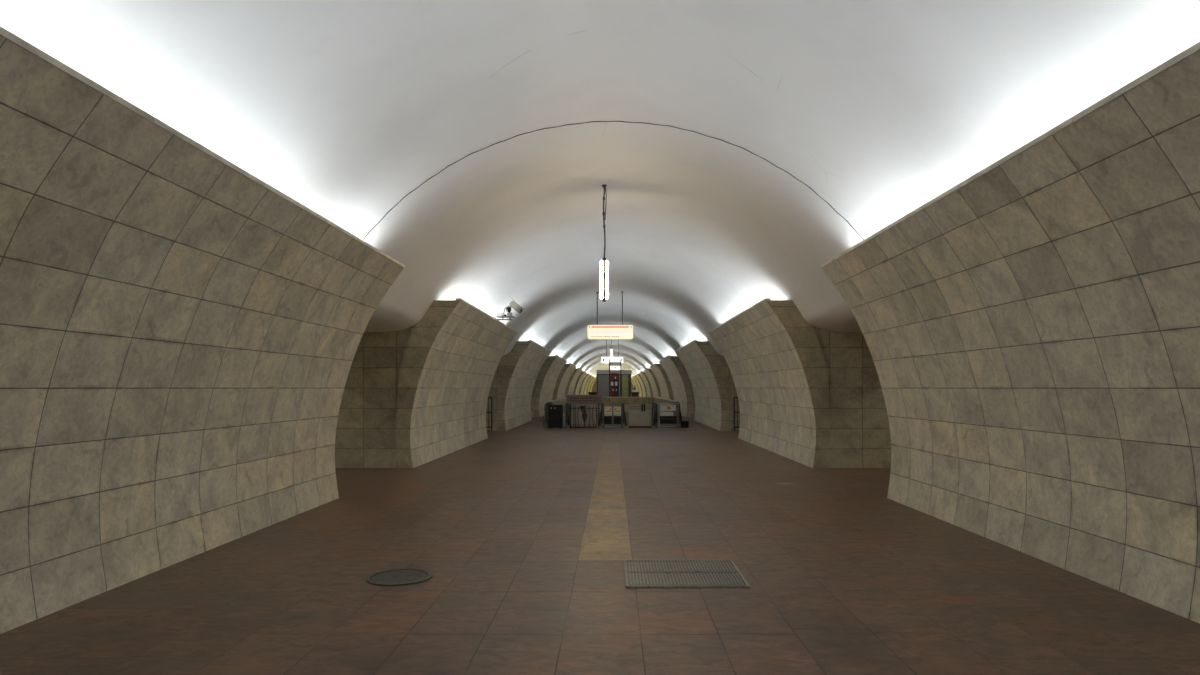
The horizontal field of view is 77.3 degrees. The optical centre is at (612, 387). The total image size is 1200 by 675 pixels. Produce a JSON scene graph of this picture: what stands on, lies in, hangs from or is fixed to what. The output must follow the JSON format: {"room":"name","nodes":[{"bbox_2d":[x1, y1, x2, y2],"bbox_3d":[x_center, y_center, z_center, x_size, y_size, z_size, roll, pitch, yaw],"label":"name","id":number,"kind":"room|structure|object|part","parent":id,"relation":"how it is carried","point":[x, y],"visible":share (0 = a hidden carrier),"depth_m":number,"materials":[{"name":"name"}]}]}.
{"room":"metro station","nodes":[
{"label":"metro station","id":0,"kind":"room"},
{"bbox_2d":[0,26,404,633],"bbox_3d":[-5.015,-0.095,6.436,3.970,3.390,8.946,0,0,0],"label":"wall","id":1,"kind":"structure","parent":0,"point":[181,334],"depth_m":5.91,"materials":[{"name":"stone"}]},
{"bbox_3d":[-3.085,-1.770,6.436,0.110,0.040,8.937,0,0,0],"label":"cornice","id":2,"kind":"part","parent":1,"relation":"part of","materials":[{"name":"stone"}]},
{"bbox_2d":[335,298,517,467],"bbox_3d":[-5.015,-0.095,19.418,3.970,3.390,8.946,0,0,0],"label":"wall","id":3,"kind":"structure","parent":0,"point":[414,396],"depth_m":14.99,"materials":[{"name":"tile"}]},
{"bbox_3d":[-3.085,-1.770,19.418,0.110,0.040,8.938,0,0,0],"label":"cornice","id":4,"kind":"part","parent":3,"relation":"part of","materials":[{"name":"stone"}]},
{"bbox_2d":[492,298,522,319],"bbox_3d":[-2.790,-2.070,19.727,0.896,0.560,0.254,0,0,0],"label":"camera","id":5,"kind":"object","parent":3,"relation":"on","point":[515,306],"visible":0.87,"depth_m":19.66,"materials":[{"name":"grey paint"}]},
{"bbox_3d":[-2.913,-1.834,19.737,0.650,0.088,0.234,0,0,0],"label":"mounting plate","id":6,"kind":"part","parent":5,"relation":"part of","materials":[{"name":"grey paint"}]},
{"bbox_2d":[486,340,550,430],"bbox_3d":[-5.015,-0.095,32.400,3.970,3.390,8.946,0,0,0],"label":"wall","id":7,"kind":"structure","parent":0,"point":[517,371],"depth_m":28.83,"materials":[{"name":"tile"}]},
{"bbox_2d":[531,355,566,416],"bbox_3d":[-5.015,-0.095,45.382,3.970,3.390,8.946,0,0,0],"label":"wall","id":8,"kind":"structure","parent":0,"point":[543,389],"depth_m":41.62,"materials":[{"name":"stone"}]},
{"bbox_2d":[552,363,576,399],"bbox_3d":[-5.015,-0.095,58.364,3.970,3.390,8.945,0,0,0],"label":"wall","id":9,"kind":"structure","parent":0,"point":[560,387],"depth_m":55.36,"materials":[{"name":"stone"}]},
{"bbox_2d":[565,368,582,397],"bbox_3d":[-5.015,-0.095,71.346,3.970,3.390,8.945,0,0,0],"label":"wall","id":10,"kind":"structure","parent":0,"point":[572,381],"depth_m":68.38,"materials":[{"name":"stone"}]},
{"bbox_2d":[573,371,586,394],"bbox_3d":[-5.015,-0.095,84.327,3.970,3.390,8.945,0,0,0],"label":"wall","id":11,"kind":"structure","parent":0,"point":[583,374],"depth_m":81.58,"materials":[{"name":"stone"}]},
{"bbox_2d":[579,374,589,394],"bbox_3d":[-5.015,-0.095,97.309,3.970,3.390,8.945,0,0,0],"label":"wall","id":12,"kind":"structure","parent":0,"point":[587,376],"depth_m":94.70,"materials":[{"name":"tile"}]},
{"bbox_2d":[583,375,592,394],"bbox_3d":[-5.015,-0.095,110.291,3.970,3.390,8.945,0,0,0],"label":"wall","id":13,"kind":"structure","parent":0,"point":[591,376],"depth_m":107.97,"materials":[{"name":"stone"}]},
{"bbox_2d":[587,377,594,394],"bbox_3d":[-5.015,-0.095,123.273,3.970,3.390,8.946,0,0,0],"label":"wall","id":14,"kind":"structure","parent":0,"point":[593,378],"depth_m":121.07,"materials":[{"name":"stone"}]},
{"bbox_2d":[0,0,1199,377],"bbox_3d":[0.000,-2.360,68.500,14.100,2.480,167.000,0,0,0],"label":"ceiling","id":15,"kind":"structure","parent":0,"point":[344,108],"depth_m":7.96,"materials":[{"name":"paint"}]},
{"bbox_2d":[600,184,607,301],"bbox_3d":[-0.155,-2.569,13.298,0.128,2.077,0.104,0,0,35],"label":"hanging lamp","id":16,"kind":"object","parent":15,"relation":"hanging from","point":[603,264],"visible":1,"depth_m":13.28,"materials":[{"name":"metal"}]},
{"bbox_2d":[587,291,632,338],"bbox_3d":[-0.100,-2.705,27.853,1.689,1.781,0.169,0,0,0],"label":"hanging sign","id":17,"kind":"object","parent":15,"relation":"hanging from","point":[597,331],"visible":1,"depth_m":27.77,"materials":[{"name":"beige"}]},
{"bbox_3d":[-0.585,-2.947,27.858,0.030,1.247,0.030,0,0,-22],"label":"hanger rod","id":18,"kind":"part","parent":17,"relation":"part of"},
{"bbox_3d":[-0.100,-2.039,27.775,1.569,0.328,0.006,0,0,0],"label":"text panel","id":19,"kind":"part","parent":17,"relation":"part of","materials":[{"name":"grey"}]},
{"bbox_2d":[592,331,627,333],"bbox_3d":[-0.121,-2.085,27.770,1.327,0.158,0.003,0,0,0],"label":"print","id":20,"kind":"object","parent":17,"relation":"attached to","point":[593,332],"depth_m":27.77,"materials":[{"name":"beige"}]},
{"bbox_3d":[0.348,-2.960,27.858,0.030,1.273,0.030,0,0,22],"label":"hanger rod","id":21,"kind":"part","parent":17,"relation":"part of","materials":[{"name":"grey metal"}]},
{"bbox_2d":[601,339,622,362],"bbox_3d":[-0.056,-2.673,52.883,1.514,1.839,0.148,0,0,0],"label":"hanging sign","id":22,"kind":"object","parent":15,"relation":"hanging from","point":[603,359],"visible":0.88,"depth_m":52.81,"materials":[{"name":"white plastic"}]},
{"bbox_2d":[363,121,863,239],"bbox_3d":[-0.001,-2.551,10.120,7.465,2.103,0.053,0,0,0],"label":"joint line","id":23,"kind":"object","parent":15,"relation":"attached to","point":[591,121],"visible":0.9,"depth_m":10.12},
{"bbox_2d":[0,396,1199,674],"bbox_3d":[0.000,4.600,68.500,24.200,6.000,167.000,0,0,0],"label":"floor","id":24,"kind":"structure","parent":0,"point":[525,533],"depth_m":5.87,"materials":[{"name":"tile"}]},
{"bbox_2d":[365,568,432,585],"bbox_3d":[-1.803,1.594,6.332,0.550,0.012,0.550,0,0,0],"label":"manhole cover","id":25,"kind":"object","parent":24,"relation":"on","point":[402,576],"visible":1,"depth_m":6.30,"materials":[{"name":"metal"}]},
{"bbox_3d":[-1.803,1.594,6.332,0.444,0.010,0.444,0,0,0],"label":"lid","id":26,"kind":"part","parent":25,"relation":"part of","materials":[{"name":"metal"}]},
{"bbox_2d":[486,397,491,430],"bbox_3d":[-5.025,0.964,27.827,1.098,1.272,0.120,0,0,0],"label":"crowd barrier","id":27,"kind":"object","parent":24,"relation":"on","point":[488,412],"visible":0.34,"depth_m":27.81,"materials":[{"name":"metal"}]},
{"bbox_2d":[544,403,565,427],"bbox_3d":[-2.290,1.107,29.730,0.920,0.985,0.120,0,0,0],"label":"barrier","id":28,"kind":"object","parent":24,"relation":"on","point":[555,412],"visible":1,"depth_m":29.70,"materials":[{"name":"black metal"}]},
{"bbox_3d":[-2.280,1.110,29.730,0.580,0.880,0.060,0,0,0],"label":"panel","id":29,"kind":"part","parent":28,"relation":"part of","materials":[{"name":"black paint"}]},
{"bbox_3d":[-2.280,0.775,29.697,0.540,0.150,0.006,0,0,0],"label":"plate","id":30,"kind":"part","parent":28,"relation":"part of","materials":[{"name":"black metal"}]},
{"bbox_2d":[543,403,569,427],"bbox_3d":[-2.260,2.248,33.087,1.030,3.261,6.544,0,0,0],"label":"escalator","id":31,"kind":"object","parent":24,"relation":"on","point":[567,405],"visible":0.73,"depth_m":29.94,"materials":[{"name":"grey metal"}]},
{"bbox_3d":[-2.650,1.881,33.096,0.085,2.526,6.526,0,0,0],"label":"handrail","id":32,"kind":"part","parent":31,"relation":"part of","materials":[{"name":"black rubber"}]},
{"bbox_3d":[-1.870,2.257,33.100,0.040,3.243,6.500,0,0,0],"label":"balustrade","id":33,"kind":"part","parent":31,"relation":"part of","materials":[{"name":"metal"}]},
{"bbox_2d":[571,405,596,427],"bbox_3d":[-1.165,1.135,30.080,1.040,0.930,0.080,0,0,0],"label":"panel","id":34,"kind":"object","parent":24,"relation":"on","point":[579,418],"visible":0.77,"depth_m":30.05,"materials":[{"name":"metal"}]},
{"bbox_2d":[569,404,599,427],"bbox_3d":[-1.130,1.115,29.770,1.200,0.971,0.200,0,0,0],"label":"iron fence","id":35,"kind":"object","parent":24,"relation":"on","point":[583,409],"visible":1,"depth_m":29.76,"materials":[{"name":"brown metal"}]},
{"bbox_2d":[567,395,601,403],"bbox_3d":[-1.130,0.449,29.709,1.400,0.353,0.049,0,0,0],"label":"notice board","id":36,"kind":"object","parent":35,"relation":"attached to","point":[571,399],"visible":1,"depth_m":29.69,"materials":[{"name":"red paint"}]},
{"bbox_2d":[599,403,625,427],"bbox_3d":[-0.010,2.248,33.087,1.090,3.261,6.544,0,0,0],"label":"escalator","id":37,"kind":"object","parent":24,"relation":"on","point":[601,420],"visible":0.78,"depth_m":29.93,"materials":[{"name":"grey metal"}]},
{"bbox_2d":[546,397,679,416],"bbox_3d":[0.000,1.095,41.710,5.900,1.010,17.080,0,0,0],"label":"parapet","id":38,"kind":"object","parent":24,"relation":"on","point":[608,401],"visible":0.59,"depth_m":50.02,"materials":[{"name":"brown stone"}]},
{"bbox_2d":[604,406,621,427],"bbox_3d":[-0.010,1.147,29.695,0.732,0.905,0.090,0,0,0],"label":"barrier","id":39,"kind":"object","parent":24,"relation":"on","point":[608,410],"visible":1,"depth_m":29.70,"materials":[{"name":"white plastic"}]},
{"bbox_3d":[-0.190,1.275,29.712,0.300,0.310,0.020,0,0,0],"label":"panel","id":40,"kind":"part","parent":39,"relation":"part of","materials":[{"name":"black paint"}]},
{"bbox_3d":[0.170,1.275,29.712,0.300,0.310,0.020,0,0,0],"label":"panel","id":41,"kind":"part","parent":39,"relation":"part of","materials":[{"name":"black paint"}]},
{"bbox_2d":[597,370,631,396],"bbox_3d":[0.088,0.080,61.200,2.800,3.040,2.600,0,0,0],"label":"kiosk","id":42,"kind":"object","parent":24,"relation":"on","point":[602,375],"visible":0.62,"depth_m":60.01,"materials":[{"name":"grey paint"}]},
{"bbox_3d":[-0.672,0.210,60.034,1.120,2.580,0.092,0,0,0],"label":"metal panel","id":43,"kind":"part","parent":42,"relation":"part of","materials":[{"name":"grey paint"}]},
{"bbox_3d":[1.338,0.270,60.040,0.220,2.660,0.120,0,0,0],"label":"post","id":44,"kind":"part","parent":42,"relation":"part of","materials":[{"name":"metal"}]},
{"bbox_2d":[609,359,620,396],"bbox_3d":[0.137,-0.186,50.987,0.857,3.572,0.106,0,0,0],"label":"stand","id":45,"kind":"object","parent":24,"relation":"on","point":[613,377],"visible":0.76,"depth_m":50.96,"materials":[{"name":"black paint"}]},
{"bbox_3d":[-0.231,-0.186,51.000,0.070,3.572,0.080,0,0,0],"label":"post","id":46,"kind":"part","parent":45,"relation":"part of","materials":[{"name":"metal"}]},
{"bbox_2d":[610,373,618,396],"bbox_3d":[0.110,0.222,50.992,0.582,2.456,0.076,0,0,0],"label":"poster","id":47,"kind":"object","parent":45,"relation":"attached to","point":[614,377],"depth_m":50.98,"materials":[{"name":"red paper"}]},
{"bbox_3d":[0.530,-0.186,51.000,0.070,3.572,0.080,0,0,0],"label":"post","id":48,"kind":"part","parent":45,"relation":"part of","materials":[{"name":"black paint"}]},
{"bbox_2d":[631,392,638,396],"bbox_3d":[1.701,0.960,58.000,0.600,1.280,0.400,0,0,0],"label":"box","id":49,"kind":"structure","parent":24,"relation":"on","point":[634,394],"depth_m":57.83,"materials":[{"name":"black paint"}]},
{"bbox_2d":[629,404,651,427],"bbox_3d":[1.090,1.125,30.095,0.920,0.950,0.150,0,0,0],"label":"panel","id":50,"kind":"object","parent":24,"relation":"on","point":[640,416],"visible":1,"depth_m":30.05,"materials":[{"name":"metal"}]},
{"bbox_2d":[651,403,681,427],"bbox_3d":[2.190,2.248,33.087,1.150,3.261,6.544,0,0,0],"label":"escalator","id":51,"kind":"object","parent":24,"relation":"on","point":[654,422],"visible":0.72,"depth_m":30.20,"materials":[{"name":"grey metal"}]},
{"bbox_3d":[1.740,2.257,33.100,0.040,3.243,6.500,0,0,0],"label":"balustrade","id":52,"kind":"part","parent":51,"relation":"part of","materials":[{"name":"metal"}]},
{"bbox_3d":[1.740,1.881,33.096,0.085,2.526,6.526,0,0,0],"label":"handrail","id":53,"kind":"part","parent":51,"relation":"part of","materials":[{"name":"black rubber"}]},
{"bbox_3d":[2.640,2.257,33.100,0.040,3.243,6.500,0,0,0],"label":"balustrade","id":54,"kind":"part","parent":51,"relation":"part of","materials":[{"name":"metal"}]},
{"bbox_2d":[657,403,678,427],"bbox_3d":[2.190,1.103,29.676,0.880,0.995,0.148,0,0,0],"label":"barrier","id":55,"kind":"object","parent":24,"relation":"on","point":[666,418],"visible":1,"depth_m":29.70,"materials":[{"name":"grey metal"}]},
{"bbox_3d":[2.190,1.265,29.713,0.660,0.310,0.022,0,0,0],"label":"panel","id":56,"kind":"part","parent":55,"relation":"part of","materials":[{"name":"black paint"}]},
{"bbox_3d":[2.190,1.475,29.712,0.660,0.090,0.035,0,0,0],"label":"kick plate","id":57,"kind":"part","parent":55,"relation":"part of","materials":[{"name":"metal"}]},
{"bbox_2d":[681,421,688,427],"bbox_3d":[2.890,1.465,30.270,0.320,0.270,0.260,0,0,0],"label":"box","id":58,"kind":"object","parent":24,"relation":"on","point":[685,424],"visible":0.8,"depth_m":30.14,"materials":[{"name":"black paint"}]},
{"bbox_2d":[624,560,749,587],"bbox_3d":[0.600,1.593,6.460,1.000,0.014,0.920,0,0,0],"label":"floor grate","id":59,"kind":"object","parent":24,"relation":"on","point":[641,573],"visible":1,"depth_m":6.38,"materials":[{"name":"metal"}]},
{"bbox_3d":[0.600,1.593,6.677,0.940,0.013,0.426,0,0,0],"label":"ribbed plate","id":60,"kind":"part","parent":59,"relation":"part of","materials":[{"name":"metal"}]},
{"bbox_3d":[0.600,1.593,6.243,0.940,0.013,0.426,0,0,0],"label":"ribbed plate","id":61,"kind":"part","parent":59,"relation":"part of","materials":[{"name":"metal"}]},
{"bbox_2d":[734,397,739,430],"bbox_3d":[5.025,0.964,27.827,1.098,1.272,0.120,0,0,0],"label":"crowd barrier","id":62,"kind":"object","parent":24,"relation":"on","point":[737,412],"visible":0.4,"depth_m":27.81,"materials":[{"name":"metal"}]},
{"bbox_2d":[592,379,633,395],"bbox_3d":[0.000,-1.100,152.100,24.200,5.400,0.200,0,0,0],"label":"wall","id":63,"kind":"structure","parent":0,"point":[594,388],"depth_m":152.00,"materials":[{"name":"stone"}]},
{"bbox_2d":[631,377,638,396],"bbox_3d":[5.015,-0.095,123.273,3.970,3.390,8.946,0,0,0],"label":"wall","id":64,"kind":"structure","parent":0,"point":[632,378],"depth_m":120.46,"materials":[{"name":"stone"}]},
{"bbox_2d":[633,375,642,396],"bbox_3d":[5.015,-0.095,110.291,3.970,3.390,8.945,0,0,0],"label":"wall","id":65,"kind":"structure","parent":0,"point":[634,376],"depth_m":107.97,"materials":[{"name":"stone"}]},
{"bbox_2d":[636,374,646,396],"bbox_3d":[5.015,-0.095,97.309,3.970,3.390,8.945,0,0,0],"label":"wall","id":66,"kind":"structure","parent":0,"point":[638,376],"depth_m":94.70,"materials":[{"name":"stone"}]},
{"bbox_2d":[639,371,652,396],"bbox_3d":[5.015,-0.095,84.327,3.970,3.390,8.945,0,0,0],"label":"wall","id":67,"kind":"structure","parent":0,"point":[642,374],"depth_m":81.58,"materials":[{"name":"stone"}]},
{"bbox_2d":[643,368,660,397],"bbox_3d":[5.015,-0.095,71.346,3.970,3.390,8.945,0,0,0],"label":"wall","id":68,"kind":"structure","parent":0,"point":[653,381],"depth_m":68.61,"materials":[{"name":"stone"}]},
{"bbox_2d":[649,363,673,399],"bbox_3d":[5.015,-0.095,58.364,3.970,3.390,8.945,0,0,0],"label":"wall","id":69,"kind":"structure","parent":0,"point":[665,387],"depth_m":55.35,"materials":[{"name":"tile"}]},
{"bbox_2d":[659,355,694,416],"bbox_3d":[5.015,-0.095,45.382,3.970,3.390,8.946,0,0,0],"label":"wall","id":70,"kind":"structure","parent":0,"point":[682,389],"depth_m":41.71,"materials":[{"name":"stone"}]},
{"bbox_2d":[675,340,739,430],"bbox_3d":[5.015,-0.095,32.400,3.970,3.390,8.946,0,0,0],"label":"wall","id":71,"kind":"structure","parent":0,"point":[708,371],"depth_m":28.83,"materials":[{"name":"stone"}]},
{"bbox_2d":[708,298,890,467],"bbox_3d":[5.015,-0.095,19.418,3.970,3.390,8.946,0,0,0],"label":"wall","id":72,"kind":"structure","parent":0,"point":[811,396],"depth_m":14.99,"materials":[{"name":"tile"}]},
{"bbox_3d":[3.085,-1.770,19.418,0.110,0.040,8.938,0,0,0],"label":"cornice","id":73,"kind":"part","parent":72,"relation":"part of","materials":[{"name":"stone"}]},
{"bbox_2d":[821,42,1199,622],"bbox_3d":[5.015,-0.095,6.436,3.970,3.390,8.946,0,0,0],"label":"wall","id":74,"kind":"structure","parent":0,"point":[1030,329],"depth_m":6.13,"materials":[{"name":"tile"}]},
{"bbox_3d":[3.085,-1.770,6.436,0.110,0.040,8.937,0,0,0],"label":"cornice","id":75,"kind":"part","parent":74,"relation":"part of","materials":[{"name":"stone"}]}
]}

